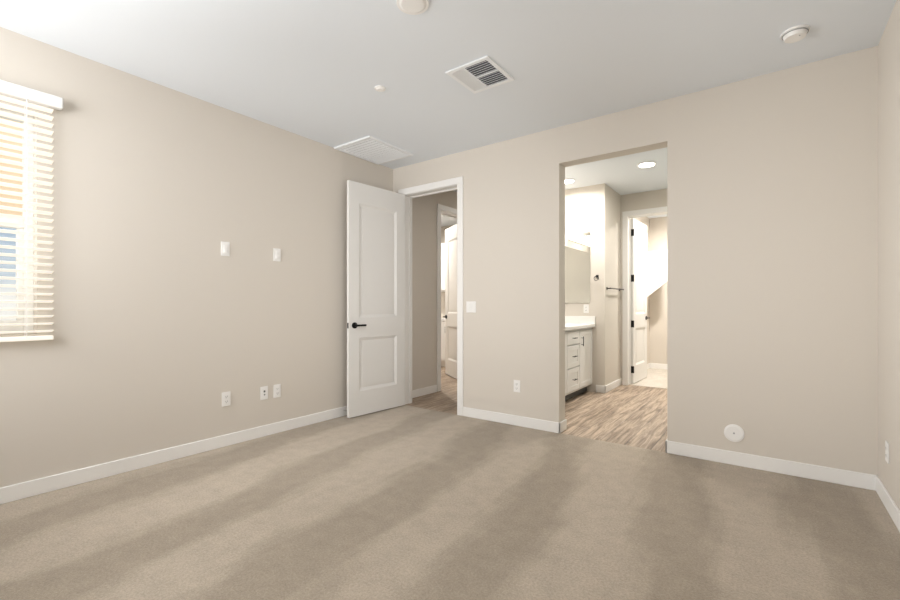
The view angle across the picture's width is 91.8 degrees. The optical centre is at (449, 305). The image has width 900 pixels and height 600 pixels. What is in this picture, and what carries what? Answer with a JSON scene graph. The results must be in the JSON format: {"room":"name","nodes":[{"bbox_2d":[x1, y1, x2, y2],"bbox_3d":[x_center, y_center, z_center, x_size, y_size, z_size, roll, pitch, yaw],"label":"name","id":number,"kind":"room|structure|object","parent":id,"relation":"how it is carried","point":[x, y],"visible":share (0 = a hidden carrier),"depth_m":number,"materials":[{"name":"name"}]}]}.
{"room":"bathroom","nodes":[
{"label":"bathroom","id":0,"kind":"room"},
{"bbox_2d":[0,27,456,487],"bbox_3d":[-1.573,-0.233,4.003,0.150,2.740,10.090,0,0,36],"label":"wall","id":1,"kind":"structure","parent":0,"point":[170,325],"depth_m":3.22,"materials":[{"name":"beige paint"}]},
{"bbox_2d":[0,108,33,333],"bbox_3d":[-2.917,-0.498,2.208,0.060,1.330,1.185,0,0,36],"label":"window","id":2,"kind":"structure","parent":1,"relation":"in","point":[21,297],"depth_m":2.64,"materials":[{"name":"white plastic"}]},
{"bbox_2d":[0,80,62,341],"bbox_3d":[-2.808,-0.538,2.140,0.063,1.486,1.385,0,0,36],"label":"window blind","id":3,"kind":"object","parent":2,"relation":"attached to","point":[29,96],"visible":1,"depth_m":2.56,"materials":[{"name":"white plastic"}]},
{"bbox_2d":[0,406,346,503],"bbox_3d":[-2.534,1.089,2.558,0.012,0.095,6.323,0,0,36],"label":"baseboard","id":4,"kind":"structure","parent":1,"relation":"attached to","point":[18,491],"depth_m":3.09,"materials":[{"name":"white paint"}]},
{"bbox_2d":[221,241,229,255],"bbox_3d":[-1.818,-0.463,3.532,0.012,0.115,0.070,0,0,36],"label":"light switch","id":5,"kind":"object","parent":1,"relation":"attached to","point":[225,248],"visible":1,"depth_m":3.53,"materials":[{"name":"white plastic"}]},
{"bbox_2d":[222,391,230,406],"bbox_3d":[-1.816,0.755,3.539,0.008,0.115,0.070,0,0,36],"label":"electrical outlet","id":6,"kind":"object","parent":1,"relation":"attached to","point":[226,398],"visible":1,"depth_m":3.54,"materials":[{"name":"white plastic"}]},
{"bbox_2d":[260,386,267,399],"bbox_3d":[-1.619,0.759,3.804,0.010,0.115,0.070,0,0,36],"label":"electrical outlet","id":7,"kind":"object","parent":1,"relation":"attached to","point":[263,392],"visible":1,"depth_m":3.80,"materials":[{"name":"white plastic"}]},
{"bbox_2d":[273,248,280,261],"bbox_3d":[-1.546,-0.458,3.903,0.012,0.115,0.070,0,0,36],"label":"light switch","id":8,"kind":"object","parent":1,"relation":"attached to","point":[276,254],"visible":1,"depth_m":3.90,"materials":[{"name":"white plastic"}]},
{"bbox_2d":[274,384,280,397],"bbox_3d":[-1.547,0.761,3.905,0.008,0.115,0.070,0,0,36],"label":"electrical outlet","id":9,"kind":"object","parent":1,"relation":"attached to","point":[277,390],"visible":1,"depth_m":3.90,"materials":[{"name":"white plastic"}]},
{"bbox_2d":[412,385,436,397],"bbox_3d":[-0.378,1.089,5.494,0.012,0.095,0.682,0,0,36],"label":"baseboard","id":10,"kind":"structure","parent":1,"relation":"attached to","point":[424,391],"depth_m":5.54,"materials":[{"name":"white paint"}]},
{"bbox_2d":[437,204,456,391],"bbox_3d":[0.040,-0.111,6.199,0.183,2.495,0.920,0,0,36],"label":"door frame","id":11,"kind":"structure","parent":1,"relation":"attached to","point":[446,211],"depth_m":5.80,"materials":[{"name":"white paint"}]},
{"bbox_2d":[443,224,456,378],"bbox_3d":[0.059,-0.071,6.905,0.145,2.393,0.768,0,0,-19],"label":"door leaf","id":12,"kind":"structure","parent":1,"relation":"in","point":[450,316],"depth_m":6.98,"materials":[{"name":"white paint"}]},
{"bbox_2d":[441,225,452,317],"bbox_3d":[0.149,-0.233,8.663,2.590,2.740,0.140,0,0,36],"label":"wall","id":13,"kind":"structure","parent":0,"point":[443,228],"depth_m":8.78,"materials":[{"name":"beige paint"}]},
{"bbox_2d":[441,243,444,291],"bbox_3d":[-0.167,-0.748,8.579,1.800,0.930,0.360,0,0,36],"label":"shelf","id":14,"kind":"object","parent":13,"relation":"attached to","point":[442,267],"depth_m":8.37,"materials":[{"name":"white"}]},
{"bbox_2d":[0,0,896,226],"bbox_3d":[-0.492,-1.653,4.084,7.097,0.100,11.600,0,0,36],"label":"ceiling","id":15,"kind":"structure","parent":0,"point":[317,70],"depth_m":2.77,"materials":[{"name":"white paint"}]},
{"bbox_2d":[334,135,412,164],"bbox_3d":[-0.779,-1.593,4.493,0.520,0.018,0.620,0,0,36],"label":"ceiling vent","id":16,"kind":"object","parent":15,"relation":"in","point":[369,148],"visible":0.96,"depth_m":4.47,"materials":[{"name":"white metal"}]},
{"bbox_2d":[375,85,385,91],"bbox_3d":[-0.514,-1.595,3.207,0.080,0.015,0.080,0,0,36],"label":"cap","id":17,"kind":"object","parent":15,"relation":"attached to","point":[379,88],"visible":1,"depth_m":3.19,"materials":[{"name":"white plastic"}]},
{"bbox_2d":[396,0,428,14],"bbox_3d":[-0.197,-1.597,2.304,0.170,0.013,0.170,0,0,36],"label":"smoke detector","id":18,"kind":"object","parent":15,"relation":"attached to","point":[413,7],"visible":1,"depth_m":2.31,"materials":[{"name":"white plastic"}]},
{"bbox_2d":[445,55,514,93],"bbox_3d":[0.212,-1.597,3.030,0.340,0.013,0.365,0,0,36],"label":"ceiling vent","id":19,"kind":"object","parent":15,"relation":"in","point":[481,74],"visible":1,"depth_m":3.01,"materials":[{"name":"white metal"}]},
{"bbox_2d":[565,178,574,183],"bbox_3d":[1.498,-1.595,5.575,0.190,0.016,0.190,0,0,36],"label":"recessed light","id":20,"kind":"object","parent":15,"relation":"in","point":[568,180],"visible":0.67,"depth_m":5.53,"materials":[{"name":"white plastic"}]},
{"bbox_2d":[638,161,655,167],"bbox_3d":[2.221,-1.595,4.920,0.190,0.016,0.190,0,0,36],"label":"recessed light","id":21,"kind":"object","parent":15,"relation":"in","point":[646,164],"visible":0.98,"depth_m":4.89,"materials":[{"name":"white plastic"}]},
{"bbox_2d":[781,24,809,42],"bbox_3d":[2.018,-1.584,2.550,0.136,0.038,0.136,0,0,36],"label":"smoke detector","id":22,"kind":"object","parent":15,"relation":"attached to","point":[795,34],"visible":1,"depth_m":2.52,"materials":[{"name":"white plastic"}]},
{"bbox_2d":[0,405,899,599],"bbox_3d":[-0.933,1.167,1.289,4.397,0.060,6.473,0,0,36],"label":"floor","id":23,"kind":"structure","parent":0,"point":[404,502],"depth_m":2.26,"materials":[{"name":"beige carpet"}]},
{"bbox_2d":[405,367,666,451],"bbox_3d":[0.770,1.168,5.845,7.047,0.058,2.887,0,0,36],"label":"floor","id":24,"kind":"structure","parent":0,"point":[632,415],"depth_m":4.71,"materials":[{"name":"wood"}]},
{"bbox_2d":[565,324,594,400],"bbox_3d":[1.128,0.707,5.162,0.584,0.860,1.914,0,0,36],"label":"bathroom vanity","id":25,"kind":"object","parent":24,"relation":"on","point":[578,355],"depth_m":5.33,"materials":[{"name":"white wood"}]},
{"bbox_2d":[565,324,592,327],"bbox_3d":[1.124,0.257,5.164,0.576,0.040,1.918,0,0,36],"label":"countertop","id":26,"kind":"structure","parent":25,"relation":"on","point":[566,325],"depth_m":5.40,"materials":[{"name":"white stone"}]},
{"bbox_2d":[565,183,648,391],"bbox_3d":[2.617,-0.233,7.098,0.700,2.740,2.960,0,0,36],"label":"wall","id":27,"kind":"structure","parent":0,"point":[594,211],"depth_m":5.83,"materials":[{"name":"beige paint"}]},
{"bbox_2d":[565,232,589,302],"bbox_3d":[1.690,-0.513,5.938,0.440,0.940,0.005,0,0,36],"label":"mirror","id":28,"kind":"object","parent":27,"relation":"attached to","point":[577,267],"visible":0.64,"depth_m":5.91,"materials":[{"name":"beige mirror"}]},
{"bbox_2d":[565,316,594,323],"bbox_3d":[1.694,0.187,5.923,0.556,0.100,0.020,0,0,36],"label":"backsplash","id":29,"kind":"structure","parent":27,"relation":"attached to","point":[568,319],"depth_m":5.87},
{"bbox_2d":[584,304,588,312],"bbox_3d":[1.823,0.037,5.840,0.070,0.115,0.008,0,0,36],"label":"outlet","id":30,"kind":"object","parent":27,"relation":"attached to","point":[586,308],"visible":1,"depth_m":5.83,"materials":[{"name":"white plastic"}]},
{"bbox_2d":[602,378,621,392],"bbox_3d":[2.239,1.089,6.003,0.037,0.095,0.772,0,0,36],"label":"baseboard","id":31,"kind":"structure","parent":27,"relation":"attached to","point":[608,387],"depth_m":5.90,"materials":[{"name":"white paint"}]},
{"bbox_2d":[393,46,877,474],"bbox_3d":[1.085,-0.233,3.909,4.247,2.740,0.140,0,0,36],"label":"wall","id":32,"kind":"structure","parent":0,"point":[772,265],"depth_m":3.13,"materials":[{"name":"beige paint"}]},
{"bbox_2d":[347,180,404,417],"bbox_3d":[-0.773,-0.070,4.685,0.145,2.390,0.788,0,0,40],"label":"door leaf","id":33,"kind":"structure","parent":32,"relation":"in","point":[375,299],"depth_m":4.64,"materials":[{"name":"white paint"}]},
{"bbox_2d":[398,176,462,415],"bbox_3d":[-0.185,-0.103,4.841,0.906,2.480,0.173,0,0,36],"label":"door frame","id":34,"kind":"structure","parent":32,"relation":"attached to","point":[442,186],"depth_m":4.80,"materials":[{"name":"white paint"}]},
{"bbox_2d":[466,301,475,312],"bbox_3d":[0.213,0.010,4.454,0.116,0.115,0.012,0,0,36],"label":"double light switch","id":35,"kind":"object","parent":32,"relation":"attached to","point":[470,306],"visible":1,"depth_m":4.45,"materials":[{"name":"white plastic"}]},
{"bbox_2d":[463,407,563,432],"bbox_3d":[0.560,1.089,4.202,1.051,0.095,0.012,0,0,36],"label":"baseboard","id":36,"kind":"structure","parent":32,"relation":"attached to","point":[556,427],"depth_m":4.15,"materials":[{"name":"white paint"}]},
{"bbox_2d":[514,380,519,391],"bbox_3d":[0.635,0.762,4.147,0.070,0.115,0.008,0,0,36],"label":"electrical outlet","id":37,"kind":"object","parent":32,"relation":"attached to","point":[516,385],"visible":1,"depth_m":4.14,"materials":[{"name":"white plastic"}]},
{"bbox_2d":[724,424,744,441],"bbox_3d":[2.032,0.910,3.119,0.124,0.124,0.012,0,0,36],"label":"blank cover plate","id":38,"kind":"object","parent":32,"relation":"attached to","point":[733,433],"visible":1,"depth_m":3.12,"materials":[{"name":"white plastic"}]},
{"bbox_2d":[665,439,871,489],"bbox_3d":[2.146,1.089,3.037,1.172,0.095,0.012,0,0,36],"label":"baseboard","id":39,"kind":"structure","parent":32,"relation":"attached to","point":[821,473],"depth_m":2.98,"materials":[{"name":"white paint"}]},
{"bbox_2d":[621,189,666,377],"bbox_3d":[3.144,-0.233,5.892,2.977,2.740,0.120,0,0,36],"label":"wall","id":40,"kind":"structure","parent":0,"point":[645,200],"depth_m":6.16,"materials":[{"name":"beige paint"}]},
{"bbox_2d":[631,219,649,382],"bbox_3d":[2.877,-0.071,6.628,0.145,2.393,0.758,0,0,38],"label":"door","id":41,"kind":"structure","parent":40,"relation":"in","point":[639,317],"depth_m":6.57,"materials":[{"name":"white paint"}]},
{"bbox_2d":[622,206,666,384],"bbox_3d":[2.891,-0.111,6.069,0.910,2.495,0.139,0,0,36],"label":"door frame","id":42,"kind":"structure","parent":40,"relation":"attached to","point":[627,216],"depth_m":6.26,"materials":[{"name":"white paint"}]},
{"bbox_2d":[629,368,666,388],"bbox_3d":[4.046,1.167,6.588,2.647,0.060,2.190,0,0,36],"label":"floor","id":43,"kind":"structure","parent":0,"point":[656,378],"depth_m":6.75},
{"bbox_2d":[649,217,666,363],"bbox_3d":[4.632,-0.233,7.361,2.317,2.740,0.150,0,0,36],"label":"wall","id":44,"kind":"structure","parent":0,"point":[658,304],"depth_m":7.90,"materials":[{"name":"beige paint"}]},
{"bbox_2d":[647,250,666,296],"bbox_3d":[4.457,-0.433,7.123,2.314,1.040,0.438,0,0,36],"label":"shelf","id":45,"kind":"object","parent":44,"relation":"attached to","point":[656,270],"visible":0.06,"depth_m":7.52,"materials":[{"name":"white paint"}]},
{"bbox_2d":[650,363,666,368],"bbox_3d":[4.584,1.089,7.296,2.317,0.095,0.012,0,0,36],"label":"baseboard","id":46,"kind":"structure","parent":44,"relation":"attached to","point":[656,366],"depth_m":7.89,"materials":[{"name":"white paint"}]},
{"bbox_2d":[878,0,899,509],"bbox_3d":[2.267,-0.233,2.057,0.150,2.740,11.500,0,0,36],"label":"wall","id":47,"kind":"structure","parent":0,"point":[889,240],"depth_m":2.42,"materials":[{"name":"beige paint"}]},
{"bbox_2d":[872,474,899,531],"bbox_3d":[0.758,1.089,0.140,0.012,0.095,6.323,0,0,36],"label":"baseboard","id":48,"kind":"structure","parent":47,"relation":"attached to","point":[877,485],"depth_m":2.43,"materials":[{"name":"white paint"}]},
{"bbox_2d":[885,440,888,463],"bbox_3d":[2.461,0.822,2.457,0.008,0.115,0.070,0,0,36],"label":"electrical outlet","id":49,"kind":"object","parent":47,"relation":"attached to","point":[887,451],"visible":0.98,"depth_m":2.44,"materials":[{"name":"white plastic"}]},
{"bbox_3d":[0.532,1.168,8.264,3.800,0.058,0.730,0,0,36],"label":"floor","id":50,"kind":"structure","parent":0,"visible":0},
{"bbox_2d":[441,322,444,366],"bbox_3d":[0.133,0.707,8.225,0.898,0.860,0.575,0,0,36],"label":"base cabinet","id":51,"kind":"object","parent":50,"relation":"on","point":[442,342],"depth_m":8.07,"materials":[{"name":"white wood"}]},
{"label":"outside","id":52,"kind":"structure","parent":0,"visible":0},
{"bbox_2d":[0,118,21,320],"bbox_3d":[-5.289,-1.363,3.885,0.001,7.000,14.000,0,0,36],"label":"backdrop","id":53,"kind":"structure","parent":52,"point":[13,274],"depth_m":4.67,"materials":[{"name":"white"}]}
]}

